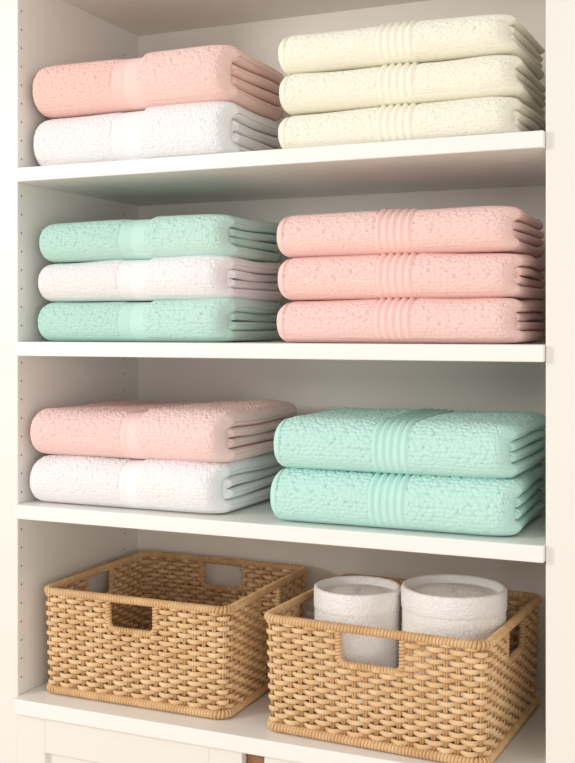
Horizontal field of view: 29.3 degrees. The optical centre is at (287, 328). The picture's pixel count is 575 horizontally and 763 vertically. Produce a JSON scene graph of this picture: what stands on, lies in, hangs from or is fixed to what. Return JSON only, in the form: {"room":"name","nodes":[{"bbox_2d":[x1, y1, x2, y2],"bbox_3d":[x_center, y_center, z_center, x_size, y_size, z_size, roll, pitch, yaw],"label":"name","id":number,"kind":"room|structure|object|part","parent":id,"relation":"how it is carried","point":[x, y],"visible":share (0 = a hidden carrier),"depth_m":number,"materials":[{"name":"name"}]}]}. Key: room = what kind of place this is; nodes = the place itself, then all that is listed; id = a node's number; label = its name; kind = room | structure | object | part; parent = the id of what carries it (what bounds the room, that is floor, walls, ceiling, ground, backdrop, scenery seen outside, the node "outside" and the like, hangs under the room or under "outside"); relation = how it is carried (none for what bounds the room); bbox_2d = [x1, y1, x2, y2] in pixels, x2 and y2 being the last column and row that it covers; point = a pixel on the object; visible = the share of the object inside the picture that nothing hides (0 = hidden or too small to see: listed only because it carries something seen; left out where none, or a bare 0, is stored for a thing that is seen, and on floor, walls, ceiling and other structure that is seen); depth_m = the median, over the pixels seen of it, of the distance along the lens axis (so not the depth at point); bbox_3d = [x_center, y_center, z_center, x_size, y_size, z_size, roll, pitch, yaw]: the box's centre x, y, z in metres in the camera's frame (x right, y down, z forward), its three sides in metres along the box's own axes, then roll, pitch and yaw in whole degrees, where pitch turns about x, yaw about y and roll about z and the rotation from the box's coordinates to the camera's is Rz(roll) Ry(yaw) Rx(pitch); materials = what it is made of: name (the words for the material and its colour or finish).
{"room":"linen closet","nodes":[
{"label":"linen closet","id":0,"kind":"room"},
{"bbox_3d":[-0.691,1.375,0.128,6.000,0.050,4.600,0,0,24],"label":"floor","id":1,"kind":"structure","parent":0,"visible":0},
{"bbox_2d":[0,0,574,762],"bbox_3d":[0.029,0.225,1.903,1.220,2.250,0.439,0,0,24],"label":"linen cabinet","id":2,"kind":"object","parent":1,"relation":"on","point":[43,543],"visible":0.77,"depth_m":1.91,"materials":[{"name":"white paint"}]},
{"bbox_3d":[-0.454,0.225,2.123,0.160,2.250,0.423,0,0,24],"label":"panel","id":3,"kind":"part","parent":2,"relation":"part of","materials":[{"name":"white paint"}]},
{"bbox_3d":[-0.262,0.963,1.817,0.323,0.498,0.008,0,0,24],"label":"door panel","id":4,"kind":"part","parent":2,"relation":"part of","materials":[{"name":"white paint"}]},
{"bbox_3d":[-0.264,0.690,1.813,0.313,0.058,0.018,0,0,24],"label":"door rail","id":5,"kind":"part","parent":2,"relation":"part of","materials":[{"name":"white paint"}]},
{"bbox_2d":[33,101,279,165],"bbox_3d":[-0.226,-0.326,1.934,0.381,0.099,0.241,0,0,23],"label":"folded towel","id":6,"kind":"object","parent":2,"relation":"on","point":[209,127],"visible":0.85,"depth_m":1.83,"materials":[{"name":"white fabric"}]},
{"bbox_2d":[32,45,283,122],"bbox_3d":[-0.225,-0.418,1.933,0.383,0.096,0.245,0,0,24],"label":"folded towel","id":7,"kind":"object","parent":6,"relation":"on","point":[209,72],"visible":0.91,"depth_m":1.83,"materials":[{"name":"pink fabric"}]},
{"bbox_2d":[30,446,286,513],"bbox_3d":[-0.221,0.256,1.941,0.375,0.089,0.285,0,0,24],"label":"folded towel","id":8,"kind":"object","parent":2,"relation":"on","point":[152,484],"visible":0.7,"depth_m":1.82,"materials":[{"name":"white fabric"}]},
{"bbox_2d":[30,400,296,462],"bbox_3d":[-0.216,0.173,1.945,0.381,0.089,0.296,0,0,24],"label":"folded towel","id":9,"kind":"object","parent":8,"relation":"on","point":[181,431],"visible":1,"depth_m":1.83,"materials":[{"name":"pink fabric"}]},
{"bbox_2d":[38,297,280,341],"bbox_3d":[-0.222,-0.016,1.929,0.367,0.076,0.234,0,0,24],"label":"folded towel","id":10,"kind":"object","parent":2,"relation":"on","point":[227,319],"visible":0.98,"depth_m":1.83,"materials":[{"name":"green fabric"}]},
{"bbox_2d":[38,255,283,301],"bbox_3d":[-0.221,-0.086,1.928,0.369,0.076,0.236,0,0,24],"label":"folded towel","id":11,"kind":"object","parent":10,"relation":"on","point":[197,276],"visible":0.95,"depth_m":1.83,"materials":[{"name":"white fabric"}]},
{"bbox_2d":[39,214,280,262],"bbox_3d":[-0.219,-0.153,1.931,0.367,0.074,0.238,0,0,24],"label":"folded towel","id":12,"kind":"object","parent":11,"relation":"on","point":[200,234],"visible":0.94,"depth_m":1.83,"materials":[{"name":"green fabric"}]},
{"bbox_2d":[44,551,307,718],"bbox_3d":[-0.193,0.539,1.997,0.369,0.184,0.354,0,0,24],"label":"wicker basket","id":13,"kind":"object","parent":2,"relation":"on","point":[167,665],"visible":0.9,"depth_m":1.87,"materials":[{"name":"brown wicker"}]},
{"bbox_3d":[0.027,-0.750,1.899,0.900,0.299,0.397,0,0,24],"label":"panel","id":14,"kind":"part","parent":2,"relation":"part of","materials":[{"name":"paint"}]},
{"bbox_2d":[13,682,545,762],"bbox_3d":[0.024,0.645,1.892,0.899,0.026,0.413,0,0,24],"label":"shelf","id":15,"kind":"object","parent":2,"relation":"attached to","point":[241,735],"depth_m":1.76,"materials":[{"name":"white paint"}]},
{"bbox_2d":[14,499,545,562],"bbox_3d":[0.025,0.313,1.893,0.899,0.024,0.409,0,0,24],"label":"shelf","id":16,"kind":"object","parent":2,"relation":"attached to","point":[258,520],"depth_m":1.69,"materials":[{"name":"white paint"}]},
{"bbox_2d":[14,340,545,361],"bbox_3d":[0.025,0.034,1.893,0.899,0.024,0.409,0,0,24],"label":"shelf","id":17,"kind":"object","parent":2,"relation":"attached to","point":[24,350],"depth_m":1.71,"materials":[{"name":"white paint"}]},
{"bbox_2d":[14,130,545,205],"bbox_3d":[0.025,-0.264,1.893,0.899,0.024,0.409,0,0,24],"label":"shelf","id":18,"kind":"object","parent":2,"relation":"attached to","point":[513,163],"depth_m":1.83,"materials":[{"name":"white paint"}]},
{"bbox_3d":[0.112,0.225,2.093,0.902,2.250,0.026,0,0,24],"label":"panel","id":19,"kind":"part","parent":2,"relation":"part of","materials":[{"name":"paint"}]},
{"bbox_2d":[264,573,541,762],"bbox_3d":[0.195,0.539,1.797,0.372,0.184,0.336,0,0,27],"label":"wicker basket","id":20,"kind":"object","parent":2,"relation":"on","point":[509,681],"visible":0.81,"depth_m":1.66,"materials":[{"name":"brown wicker"}]},
{"bbox_2d":[314,576,401,727],"bbox_3d":[0.113,0.515,1.767,0.142,0.208,0.141,0,0,-39],"label":"rolled towel","id":21,"kind":"object","parent":20,"relation":"in","point":[366,601],"visible":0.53,"depth_m":1.71,"materials":[{"name":"fabric"}]},
{"bbox_2d":[401,574,506,742],"bbox_3d":[0.259,0.509,1.718,0.164,0.219,0.166,0,0,-7],"label":"rolled towel","id":22,"kind":"object","parent":20,"relation":"in","point":[467,607],"visible":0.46,"depth_m":1.66,"materials":[{"name":"fabric"}]},
{"bbox_2d":[270,461,545,535],"bbox_3d":[0.198,0.256,1.748,0.384,0.089,0.275,0,0,24],"label":"folded towel","id":23,"kind":"object","parent":2,"relation":"on","point":[462,505],"visible":0.66,"depth_m":1.63,"materials":[{"name":"teal fabric"}]},
{"bbox_2d":[274,407,545,478],"bbox_3d":[0.201,0.176,1.752,0.378,0.085,0.273,0,0,24],"label":"folded towel","id":24,"kind":"object","parent":23,"relation":"on","point":[424,441],"visible":1,"depth_m":1.65,"materials":[{"name":"teal fabric"}]},
{"bbox_2d":[277,297,545,343],"bbox_3d":[0.201,-0.015,1.743,0.381,0.074,0.246,0,0,24],"label":"folded towel","id":25,"kind":"object","parent":2,"relation":"on","point":[493,320],"visible":0.98,"depth_m":1.64,"materials":[{"name":"pink fabric"}]},
{"bbox_2d":[278,252,545,300],"bbox_3d":[0.202,-0.082,1.744,0.378,0.074,0.244,0,0,24],"label":"folded towel","id":26,"kind":"object","parent":25,"relation":"on","point":[421,275],"visible":0.94,"depth_m":1.64,"materials":[{"name":"pink fabric"}]},
{"bbox_2d":[277,206,544,258],"bbox_3d":[0.199,-0.148,1.746,0.375,0.070,0.243,0,0,24],"label":"folded towel","id":27,"kind":"object","parent":26,"relation":"on","point":[476,229],"visible":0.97,"depth_m":1.64,"materials":[{"name":"pink fabric"}]},
{"bbox_2d":[278,96,545,148],"bbox_3d":[0.202,-0.309,1.746,0.378,0.067,0.239,0,0,24],"label":"folded towel","id":28,"kind":"object","parent":2,"relation":"on","point":[496,114],"visible":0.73,"depth_m":1.64,"materials":[{"name":"beige fabric"}]},
{"bbox_2d":[279,55,545,116],"bbox_3d":[0.202,-0.372,1.746,0.375,0.067,0.238,0,0,24],"label":"folded towel","id":29,"kind":"object","parent":28,"relation":"on","point":[491,75],"visible":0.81,"depth_m":1.65,"materials":[{"name":"beige fabric"}]},
{"bbox_2d":[278,14,544,79],"bbox_3d":[0.199,-0.433,1.747,0.372,0.064,0.238,0,0,24],"label":"folded towel","id":30,"kind":"object","parent":29,"relation":"on","point":[447,39],"visible":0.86,"depth_m":1.65,"materials":[{"name":"beige fabric"}]},
{"bbox_3d":[0.518,0.225,1.699,0.160,2.250,0.423,0,0,24],"label":"panel","id":31,"kind":"part","parent":2,"relation":"part of","materials":[{"name":"white paint"}]}
]}

